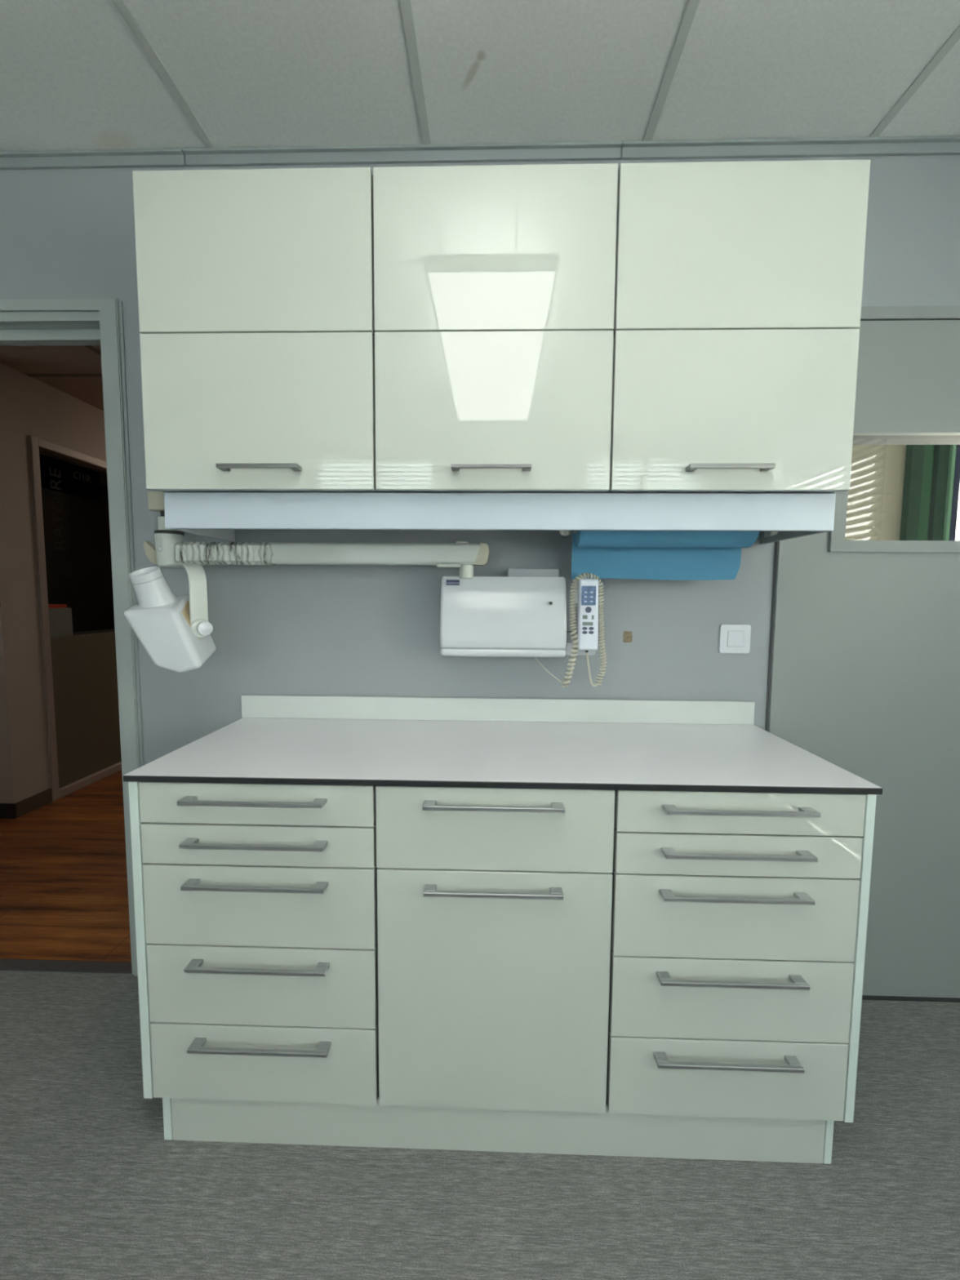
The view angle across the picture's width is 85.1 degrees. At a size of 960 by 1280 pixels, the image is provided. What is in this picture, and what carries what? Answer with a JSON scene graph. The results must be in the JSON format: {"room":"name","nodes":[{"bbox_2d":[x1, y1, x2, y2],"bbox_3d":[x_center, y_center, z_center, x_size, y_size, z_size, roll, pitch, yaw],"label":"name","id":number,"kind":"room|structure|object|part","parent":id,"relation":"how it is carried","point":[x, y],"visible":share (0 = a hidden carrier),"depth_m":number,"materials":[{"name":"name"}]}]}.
{"room":"dental clinic","nodes":[
{"label":"dental clinic","id":0,"kind":"room"},
{"bbox_2d":[0,345,103,410],"bbox_3d":[-2.468,-1.713,4.235,3.400,0.080,4.990,1,5,2],"label":"ceiling","id":1,"kind":"structure","parent":0,"point":[47,359],"depth_m":2.99,"materials":[{"name":"paint"}]},
{"bbox_2d":[0,361,106,803],"bbox_3d":[-2.714,-0.423,4.850,0.100,2.635,3.790,1,5,2],"label":"wall","id":2,"kind":"structure","parent":0,"point":[29,406],"depth_m":3.11,"materials":[{"name":"paint"}]},
{"bbox_2d":[15,788,52,817],"bbox_3d":[-2.716,0.990,3.186,0.013,0.090,0.245,1,5,2],"label":"baseboard","id":3,"kind":"structure","parent":2,"relation":"attached to","point":[29,804],"depth_m":3.18,"materials":[{"name":"brown wood"}]},
{"bbox_2d":[26,373,102,377],"bbox_3d":[-1.801,-1.572,3.101,1.800,0.006,0.024,1,5,2],"label":"trim","id":4,"kind":"structure","parent":2,"relation":"attached to","point":[28,375],"depth_m":3.11,"materials":[{"name":"brown"}]},
{"bbox_2d":[29,435,121,801],"bbox_3d":[-2.719,-0.175,4.118,0.094,2.260,1.788,1,5,2],"label":"window","id":5,"kind":"structure","parent":2,"relation":"in","point":[80,671],"depth_m":3.51,"materials":[{"name":"black glass"}]},
{"bbox_3d":[-2.725,0.411,4.166,0.030,0.985,1.688,1,5,2],"label":"panel","id":6,"kind":"part","parent":5,"relation":"part of","materials":[{"name":"brown"}]},
{"bbox_2d":[72,628,115,635],"bbox_3d":[-2.983,-0.039,4.030,0.415,0.030,1.900,1,5,2],"label":"shelf","id":7,"kind":"object","parent":2,"relation":"attached to","point":[113,629],"visible":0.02,"depth_m":4.12,"materials":[{"name":"grey"}]},
{"bbox_2d":[48,604,72,637],"bbox_3d":[-2.916,-0.119,3.435,0.220,0.228,0.330,1,5,2],"label":"storage box","id":8,"kind":"object","parent":7,"relation":"on","point":[60,622],"visible":0.28,"depth_m":3.49,"materials":[{"name":"grey"}]},
{"bbox_3d":[-2.916,-0.220,3.406,0.220,0.023,0.290,1,5,2],"label":"lid","id":9,"kind":"part","parent":8,"relation":"part of","materials":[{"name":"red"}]},
{"bbox_2d":[0,769,131,962],"bbox_3d":[-2.490,0.990,4.374,3.200,0.100,4.955,1,5,2],"label":"floor","id":10,"kind":"structure","parent":0,"point":[64,889],"depth_m":2.40,"materials":[{"name":"laminate"}]},
{"bbox_2d":[39,450,115,631],"bbox_3d":[-3.436,-0.346,4.093,1.300,2.635,2.150,1,5,2],"label":"wall","id":11,"kind":"structure","parent":0,"point":[79,577],"depth_m":5.03,"materials":[{"name":"black paint"}]},
{"bbox_2d":[0,969,959,1279],"bbox_3d":[-0.067,1.379,-0.152,4.500,0.100,3.900,1,5,2],"label":"floor","id":12,"kind":"structure","parent":0,"point":[92,1187],"depth_m":1.15,"materials":[{"name":"grey carpet"}]},
{"bbox_2d":[128,782,378,1105],"bbox_3d":[-0.509,0.683,1.459,0.556,0.772,0.594,1,5,2],"label":"base cabinet","id":13,"kind":"object","parent":12,"relation":"on","point":[255,904],"visible":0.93,"depth_m":1.20,"materials":[{"name":"grey laminate"}]},
{"bbox_3d":[-0.776,0.679,1.484,0.021,0.772,0.558,1,5,2],"label":"panel","id":14,"kind":"part","parent":13,"relation":"part of","materials":[{"name":"white laminate"}]},
{"bbox_3d":[-0.500,0.357,1.151,0.319,0.009,0.035,1,5,2],"label":"handle","id":15,"kind":"part","parent":13,"relation":"part of","materials":[{"name":"metal"}]},
{"bbox_3d":[-0.501,0.454,1.159,0.319,0.009,0.035,1,5,2],"label":"handle","id":16,"kind":"part","parent":13,"relation":"part of","materials":[{"name":"metal"}]},
{"bbox_3d":[-0.502,0.549,1.167,0.319,0.009,0.035,1,5,2],"label":"handle","id":17,"kind":"part","parent":13,"relation":"part of","materials":[{"name":"metal"}]},
{"bbox_3d":[-0.503,0.741,1.183,0.319,0.009,0.035,1,5,2],"label":"handle","id":18,"kind":"part","parent":13,"relation":"part of","materials":[{"name":"metal"}]},
{"bbox_3d":[-0.502,0.367,1.179,0.530,0.093,0.019,1,5,2],"label":"drawer","id":19,"kind":"part","parent":13,"relation":"part of","materials":[{"name":"white laminate"}]},
{"bbox_3d":[-0.503,0.464,1.187,0.530,0.092,0.019,1,5,2],"label":"drawer","id":20,"kind":"part","parent":13,"relation":"part of","materials":[{"name":"white laminate"}]},
{"bbox_3d":[-0.505,0.934,1.199,0.319,0.009,0.035,1,5,2],"label":"handle","id":21,"kind":"part","parent":13,"relation":"part of","materials":[{"name":"metal"}]},
{"bbox_3d":[-0.504,0.608,1.199,0.530,0.189,0.019,1,5,2],"label":"drawer","id":22,"kind":"part","parent":13,"relation":"part of","materials":[{"name":"white laminate"}]},
{"bbox_3d":[-0.505,0.800,1.215,0.530,0.189,0.019,1,5,2],"label":"drawer","id":23,"kind":"part","parent":13,"relation":"part of","materials":[{"name":"white laminate"}]},
{"bbox_3d":[-0.506,0.991,1.231,0.530,0.186,0.019,1,5,2],"label":"drawer","id":24,"kind":"part","parent":13,"relation":"part of","materials":[{"name":"white laminate"}]},
{"bbox_2d":[123,717,883,795],"bbox_3d":[0.042,0.294,1.427,1.662,0.015,0.570,1,5,2],"label":"countertop","id":25,"kind":"structure","parent":13,"relation":"on","point":[504,754],"depth_m":1.31,"materials":[{"name":"white laminate"}]},
{"bbox_2d":[375,786,614,1112],"bbox_3d":[0.037,0.686,1.444,0.533,0.766,0.594,1,5,2],"label":"base cabinet","id":26,"kind":"object","parent":12,"relation":"on","point":[494,904],"visible":0.95,"depth_m":1.18,"materials":[{"name":"grey laminate"}]},
{"bbox_3d":[0.029,0.555,1.153,0.305,0.009,0.035,1,5,2],"label":"handle","id":27,"kind":"part","parent":26,"relation":"part of","materials":[{"name":"metal"}]},
{"bbox_3d":[0.029,0.362,1.137,0.305,0.009,0.035,1,5,2],"label":"handle","id":28,"kind":"part","parent":26,"relation":"part of","materials":[{"name":"metal"}]},
{"bbox_3d":[0.032,0.420,1.169,0.527,0.188,0.019,1,5,2],"label":"drawer","id":29,"kind":"part","parent":26,"relation":"part of","materials":[{"name":"white laminate"}]},
{"bbox_2d":[162,1097,834,1164],"bbox_3d":[0.035,1.132,1.478,1.583,0.126,0.486,1,5,2],"label":"plinth","id":30,"kind":"object","parent":12,"relation":"on","point":[557,1132],"visible":0.56,"depth_m":1.24,"materials":[{"name":"white laminate"}]},
{"bbox_2d":[605,790,876,1122],"bbox_3d":[0.584,0.693,1.429,0.556,0.772,0.594,1,5,2],"label":"base cabinet","id":31,"kind":"object","parent":12,"relation":"on","point":[740,920],"visible":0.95,"depth_m":1.17,"materials":[{"name":"grey laminate"}]},
{"bbox_3d":[0.564,1.001,1.201,0.532,0.186,0.019,1,5,2],"label":"drawer","id":32,"kind":"part","parent":31,"relation":"part of","materials":[{"name":"white laminate"}]},
{"bbox_3d":[0.554,0.944,1.170,0.319,0.009,0.035,1,5,2],"label":"handle","id":33,"kind":"part","parent":31,"relation":"part of","materials":[{"name":"metal"}]},
{"bbox_3d":[0.565,0.810,1.185,0.532,0.189,0.019,1,5,2],"label":"drawer","id":34,"kind":"part","parent":31,"relation":"part of","materials":[{"name":"white laminate"}]},
{"bbox_3d":[0.555,0.751,1.154,0.319,0.009,0.035,1,5,2],"label":"handle","id":35,"kind":"part","parent":31,"relation":"part of","materials":[{"name":"metal"}]},
{"bbox_3d":[0.567,0.618,1.170,0.532,0.189,0.019,1,5,2],"label":"drawer","id":36,"kind":"part","parent":31,"relation":"part of","materials":[{"name":"white laminate"}]},
{"bbox_3d":[0.557,0.559,1.138,0.319,0.009,0.035,1,5,2],"label":"handle","id":37,"kind":"part","parent":31,"relation":"part of","materials":[{"name":"metal"}]},
{"bbox_3d":[0.568,0.474,1.158,0.532,0.092,0.019,1,5,2],"label":"drawer","id":38,"kind":"part","parent":31,"relation":"part of","materials":[{"name":"white laminate"}]},
{"bbox_3d":[0.557,0.464,1.130,0.319,0.009,0.035,1,5,2],"label":"handle","id":39,"kind":"part","parent":31,"relation":"part of","materials":[{"name":"metal"}]},
{"bbox_3d":[0.568,0.378,1.150,0.532,0.093,0.019,1,5,2],"label":"drawer","id":40,"kind":"part","parent":31,"relation":"part of","materials":[{"name":"white laminate"}]},
{"bbox_3d":[0.558,0.367,1.122,0.319,0.009,0.035,1,5,2],"label":"handle","id":41,"kind":"part","parent":31,"relation":"part of","materials":[{"name":"metal"}]},
{"bbox_3d":[0.853,0.694,1.439,0.020,0.772,0.558,1,5,2],"label":"panel","id":42,"kind":"part","parent":31,"relation":"part of","materials":[{"name":"white laminate"}]},
{"bbox_2d":[0,0,959,151],"bbox_3d":[-0.048,-1.338,-0.375,4.500,0.046,3.900,1,5,2],"label":"ceiling","id":43,"kind":"structure","parent":0,"point":[74,75],"depth_m":1.33,"materials":[{"name":"tile"}]},
{"bbox_2d":[0,155,959,764],"bbox_3d":[-0.051,-0.155,1.735,4.600,2.849,0.110,1,5,2],"label":"wall","id":44,"kind":"structure","parent":0,"point":[364,630],"depth_m":1.68,"materials":[{"name":"grey paint"}]},
{"bbox_2d":[0,311,133,973],"bbox_3d":[-1.647,0.055,1.802,0.970,2.196,0.131,1,5,2],"label":"door","id":45,"kind":"structure","parent":44,"relation":"in","point":[41,328],"depth_m":1.69,"materials":[{"name":"paint"}]},
{"bbox_2d":[0,959,132,973],"bbox_3d":[-1.641,1.155,1.852,0.940,0.016,0.049,1,5,2],"label":"threshold","id":46,"kind":"object","parent":45,"relation":"attached to","point":[5,964],"visible":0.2,"depth_m":1.84,"materials":[{"name":"grey"}]},
{"bbox_2d":[0,297,140,975],"bbox_3d":[-1.649,0.045,1.733,1.029,2.228,0.016,1,5,2],"label":"door frame","id":47,"kind":"structure","parent":44,"relation":"attached to","point":[108,308],"depth_m":1.67,"materials":[{"name":"paint"}]},
{"bbox_2d":[84,345,101,355],"bbox_3d":[-2.018,-1.661,4.176,0.024,0.007,4.890,1,5,2],"label":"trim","id":48,"kind":"structure","parent":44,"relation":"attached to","point":[90,347],"depth_m":2.78,"materials":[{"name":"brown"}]},
{"bbox_2d":[0,148,186,169],"bbox_3d":[-1.570,-1.469,1.604,1.345,0.037,0.022,1,5,2],"label":"trim","id":49,"kind":"structure","parent":44,"relation":"attached to","point":[140,157],"depth_m":1.59,"materials":[{"name":"grey metal"}]},
{"bbox_2d":[118,300,143,766],"bbox_3d":[-1.130,0.051,1.724,0.009,2.225,0.006,1,5,2],"label":"trim","id":50,"kind":"structure","parent":44,"relation":"attached to","point":[121,308],"depth_m":1.68,"materials":[{"name":"grey metal"}]},
{"bbox_2d":[111,0,214,148],"bbox_3d":[-0.863,-1.321,-0.360,0.024,0.006,3.880,1,5,2],"label":"trim","id":51,"kind":"structure","parent":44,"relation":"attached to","point":[121,6],"depth_m":1.33,"materials":[{"name":"grey metal"}]},
{"bbox_2d":[132,167,379,492],"bbox_3d":[-0.538,-0.757,1.436,0.572,0.741,0.413,1,5,2],"label":"upper cabinet","id":52,"kind":"object","parent":44,"relation":"attached to","point":[255,286],"visible":0.97,"depth_m":1.26,"materials":[{"name":"grey laminate"}]},
{"bbox_3d":[-0.542,-0.930,1.258,0.569,0.367,0.019,1,5,2],"label":"door","id":53,"kind":"part","parent":52,"relation":"part of","materials":[{"name":"white paint"}]},
{"bbox_3d":[-0.545,-0.559,1.289,0.569,0.370,0.019,1,5,2],"label":"door","id":54,"kind":"part","parent":52,"relation":"part of","materials":[{"name":"white paint"}]},
{"bbox_3d":[-0.537,-0.420,1.273,0.198,0.011,0.034,1,5,2],"label":"handle","id":55,"kind":"part","parent":52,"relation":"part of","materials":[{"name":"metal"}]},
{"bbox_2d":[123,491,595,682],"bbox_3d":[-0.328,-0.154,1.533,1.367,0.553,0.264,0,5,-4],"label":"dental x-ray machine","id":56,"kind":"object","parent":44,"relation":"attached to","point":[523,613],"visible":0.98,"depth_m":1.53,"materials":[{"name":"white plastic"}]},
{"bbox_3d":[-0.934,-0.344,1.569,0.054,0.045,0.054,1,5,2],"label":"post","id":57,"kind":"part","parent":56,"relation":"part of","materials":[{"name":"plastic"}]},
{"bbox_3d":[-0.755,-0.032,1.433,0.024,0.039,0.039,5,6,42],"label":"pivot knob","id":58,"kind":"part","parent":56,"relation":"part of","materials":[{"name":"white plastic"}]},
{"bbox_3d":[-0.307,-0.256,1.558,0.615,0.062,0.056,1,5,2],"label":"arm","id":59,"kind":"part","parent":56,"relation":"part of","materials":[{"name":"plastic"}]},
{"bbox_2d":[560,572,606,687],"bbox_3d":[0.305,-0.029,1.530,0.112,0.336,0.090,-3,6,-37],"label":"handset","id":60,"kind":"object","parent":56,"relation":"attached to","point":[584,592],"visible":1,"depth_m":1.50,"materials":[{"name":"white plastic"}]},
{"bbox_3d":[0.265,0.054,1.524,0.047,0.170,0.026,1,5,9],"label":"coiled cord","id":61,"kind":"part","parent":60,"relation":"part of","materials":[{"name":"beige plastic"}]},
{"bbox_3d":[0.329,0.082,1.530,0.051,0.111,0.007,-2,5,-29],"label":"straight cord","id":62,"kind":"part","parent":60,"relation":"part of","materials":[{"name":"beige plastic"}]},
{"bbox_2d":[182,141,622,166],"bbox_3d":[-0.238,-1.456,1.567,1.314,0.037,0.022,1,5,2],"label":"trim","id":63,"kind":"structure","parent":44,"relation":"attached to","point":[581,150],"depth_m":1.57,"materials":[{"name":"grey metal"}]},
{"bbox_2d":[399,0,431,145],"bbox_3d":[-0.213,-1.315,-0.378,0.024,0.006,3.880,1,5,2],"label":"trim","id":64,"kind":"structure","parent":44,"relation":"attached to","point":[406,6],"depth_m":1.32,"materials":[{"name":"grey metal"}]},
{"bbox_2d":[373,163,617,493],"bbox_3d":[0.037,-0.751,1.420,0.575,0.741,0.413,1,5,2],"label":"upper cabinet","id":65,"kind":"object","parent":44,"relation":"attached to","point":[494,285],"visible":0.94,"depth_m":1.25,"materials":[{"name":"grey laminate"}]},
{"bbox_3d":[0.027,-0.415,1.258,0.191,0.011,0.034,1,5,2],"label":"handle","id":66,"kind":"part","parent":65,"relation":"part of","materials":[{"name":"metal"}]},
{"bbox_3d":[0.030,-0.554,1.273,0.571,0.370,0.019,1,5,2],"label":"door","id":67,"kind":"part","parent":65,"relation":"part of","materials":[{"name":"white paint"}]},
{"bbox_3d":[0.033,-0.924,1.242,0.571,0.367,0.019,1,5,2],"label":"door","id":68,"kind":"part","parent":65,"relation":"part of","materials":[{"name":"white paint"}]},
{"bbox_2d":[240,694,755,724],"bbox_3d":[0.047,0.225,1.701,1.662,0.075,0.012,1,5,2],"label":"backsplash","id":69,"kind":"structure","parent":44,"relation":"attached to","point":[272,706],"depth_m":1.70,"materials":[{"name":"laminate"}]},
{"bbox_2d":[164,492,835,544],"bbox_3d":[0.039,-0.340,1.491,1.694,0.091,0.339,1,5,2],"label":"pelmet","id":70,"kind":"object","parent":44,"relation":"attached to","point":[215,515],"visible":1,"depth_m":1.32,"materials":[{"name":"white plastic"}]},
{"bbox_2d":[622,631,631,642],"bbox_3d":[0.473,-0.010,1.676,0.029,0.038,0.001,1,5,2],"label":"torn patch","id":71,"kind":"object","parent":44,"relation":"attached to","point":[627,636],"visible":1,"depth_m":1.68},
{"bbox_2d":[643,0,699,141],"bbox_3d":[0.437,-1.309,-0.396,0.024,0.006,3.880,1,5,2],"label":"trim","id":72,"kind":"structure","parent":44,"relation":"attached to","point":[692,5],"depth_m":1.32,"materials":[{"name":"grey metal"}]},
{"bbox_2d":[718,624,751,653],"bbox_3d":[0.810,-0.003,1.662,0.094,0.090,0.010,1,5,2],"label":"light switch","id":73,"kind":"object","parent":44,"relation":"attached to","point":[733,638],"visible":1,"depth_m":1.66,"materials":[{"name":"white plastic"}]},
{"bbox_2d":[605,159,871,493],"bbox_3d":[0.611,-0.746,1.404,0.570,0.741,0.413,1,5,2],"label":"upper cabinet","id":74,"kind":"object","parent":44,"relation":"attached to","point":[739,285],"visible":0.95,"depth_m":1.23,"materials":[{"name":"grey laminate"}]},
{"bbox_2d":[559,530,777,537],"bbox_3d":[0.534,-0.334,1.460,0.620,0.088,0.035,1,5,2],"label":"holder","id":75,"kind":"object","parent":74,"relation":"attached to","point":[766,534],"visible":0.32,"depth_m":1.46,"materials":[{"name":"beige plastic"}]},
{"bbox_2d":[571,530,759,580],"bbox_3d":[0.516,-0.282,1.471,0.492,0.221,0.142,1,5,2],"label":"paper roll","id":76,"kind":"object","parent":75,"relation":"hanging from","point":[670,555],"visible":0.63,"depth_m":1.53,"materials":[{"name":"blue paper"}]},
{"bbox_3d":[0.593,-0.409,1.242,0.197,0.011,0.034,1,5,2],"label":"handle","id":77,"kind":"part","parent":74,"relation":"part of","materials":[{"name":"metal"}]},
{"bbox_3d":[0.605,-0.548,1.257,0.568,0.370,0.019,1,5,2],"label":"door","id":78,"kind":"part","parent":74,"relation":"part of","materials":[{"name":"white paint"}]},
{"bbox_3d":[0.608,-0.919,1.226,0.568,0.367,0.019,1,5,2],"label":"door","id":79,"kind":"part","parent":74,"relation":"part of","materials":[{"name":"white paint"}]},
{"bbox_2d":[764,542,777,731],"bbox_3d":[0.923,0.115,1.672,0.006,2.135,0.004,1,5,2],"label":"trim","id":80,"kind":"structure","parent":44,"relation":"attached to","point":[775,543],"depth_m":1.66,"materials":[{"name":"grey metal"}]},
{"bbox_2d":[621,135,959,159],"bbox_3d":[1.338,-1.441,1.524,1.836,0.037,0.022,1,5,2],"label":"trim","id":81,"kind":"structure","parent":44,"relation":"attached to","point":[924,144],"depth_m":1.53,"materials":[{"name":"grey metal"}]},
{"bbox_2d":[767,320,959,998],"bbox_3d":[1.585,0.116,1.646,1.319,2.139,0.017,1,5,2],"label":"door","id":82,"kind":"structure","parent":44,"relation":"in","point":[864,675],"depth_m":1.65,"materials":[{"name":"grey paint"}]},
{"bbox_2d":[827,420,959,552],"bbox_3d":[1.610,-0.467,1.642,1.060,0.391,0.130,1,5,2],"label":"window","id":83,"kind":"structure","parent":44,"relation":"in","point":[837,542],"depth_m":1.60,"materials":[{"name":"grey"}]},
{"bbox_2d":[860,305,959,319],"bbox_3d":[1.590,-0.976,1.559,1.326,0.036,0.014,1,5,2],"label":"rail","id":84,"kind":"object","parent":44,"relation":"attached to","point":[868,313],"depth_m":1.56,"materials":[{"name":"grey metal"}]},
{"bbox_2d":[860,319,959,320],"bbox_3d":[1.590,-0.955,1.565,1.326,0.008,0.006,1,5,2],"label":"trim","id":85,"kind":"structure","parent":44,"relation":"attached to","point":[935,319],"depth_m":1.57,"materials":[{"name":"grey metal"}]},
{"bbox_2d":[862,995,959,1002],"bbox_3d":[1.574,1.185,1.719,1.326,0.008,0.012,1,5,2],"label":"trim","id":86,"kind":"structure","parent":44,"relation":"attached to","point":[864,997],"depth_m":1.72,"materials":[{"name":"grey"}]},
{"bbox_2d":[868,24,959,137],"bbox_3d":[1.086,-1.302,-0.414,0.024,0.006,3.880,1,5,2],"label":"trim","id":87,"kind":"structure","parent":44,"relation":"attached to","point":[954,37],"depth_m":1.35,"materials":[{"name":"grey metal"}]},
{"bbox_3d":[-3.466,-0.277,3.001,1.300,2.635,0.040,1,5,2],"label":"wall","id":88,"kind":"structure","parent":0,"visible":0},
{"bbox_2d":[0,803,17,818],"bbox_3d":[-3.420,0.994,3.077,1.413,0.090,0.013,1,5,2],"label":"baseboard","id":89,"kind":"structure","parent":88,"relation":"attached to","point":[7,811],"depth_m":3.05,"materials":[{"name":"black"}]},
{"label":"outside","id":90,"kind":"structure","parent":0,"visible":0},
{"bbox_2d":[955,484,959,540],"bbox_3d":[4.240,-1.537,4.491,3.800,5.015,0.130,1,5,2],"label":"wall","id":91,"kind":"structure","parent":90,"point":[957,526],"depth_m":4.50,"materials":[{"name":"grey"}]},
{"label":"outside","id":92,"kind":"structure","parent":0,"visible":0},
{"bbox_2d":[844,444,906,540],"bbox_3d":[1.489,-0.394,2.544,1.030,3.015,0.052,1,5,2],"label":"wall","id":93,"kind":"structure","parent":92,"point":[875,493],"depth_m":2.48,"materials":[{"name":"beige paint"}]},
{"bbox_2d":[899,444,959,540],"bbox_3d":[2.118,-0.386,2.508,0.228,3.015,0.090,1,5,2],"label":"curtain","id":94,"kind":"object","parent":93,"relation":"attached to","point":[931,478],"depth_m":2.45,"materials":[{"name":"green fabric"}]}
]}

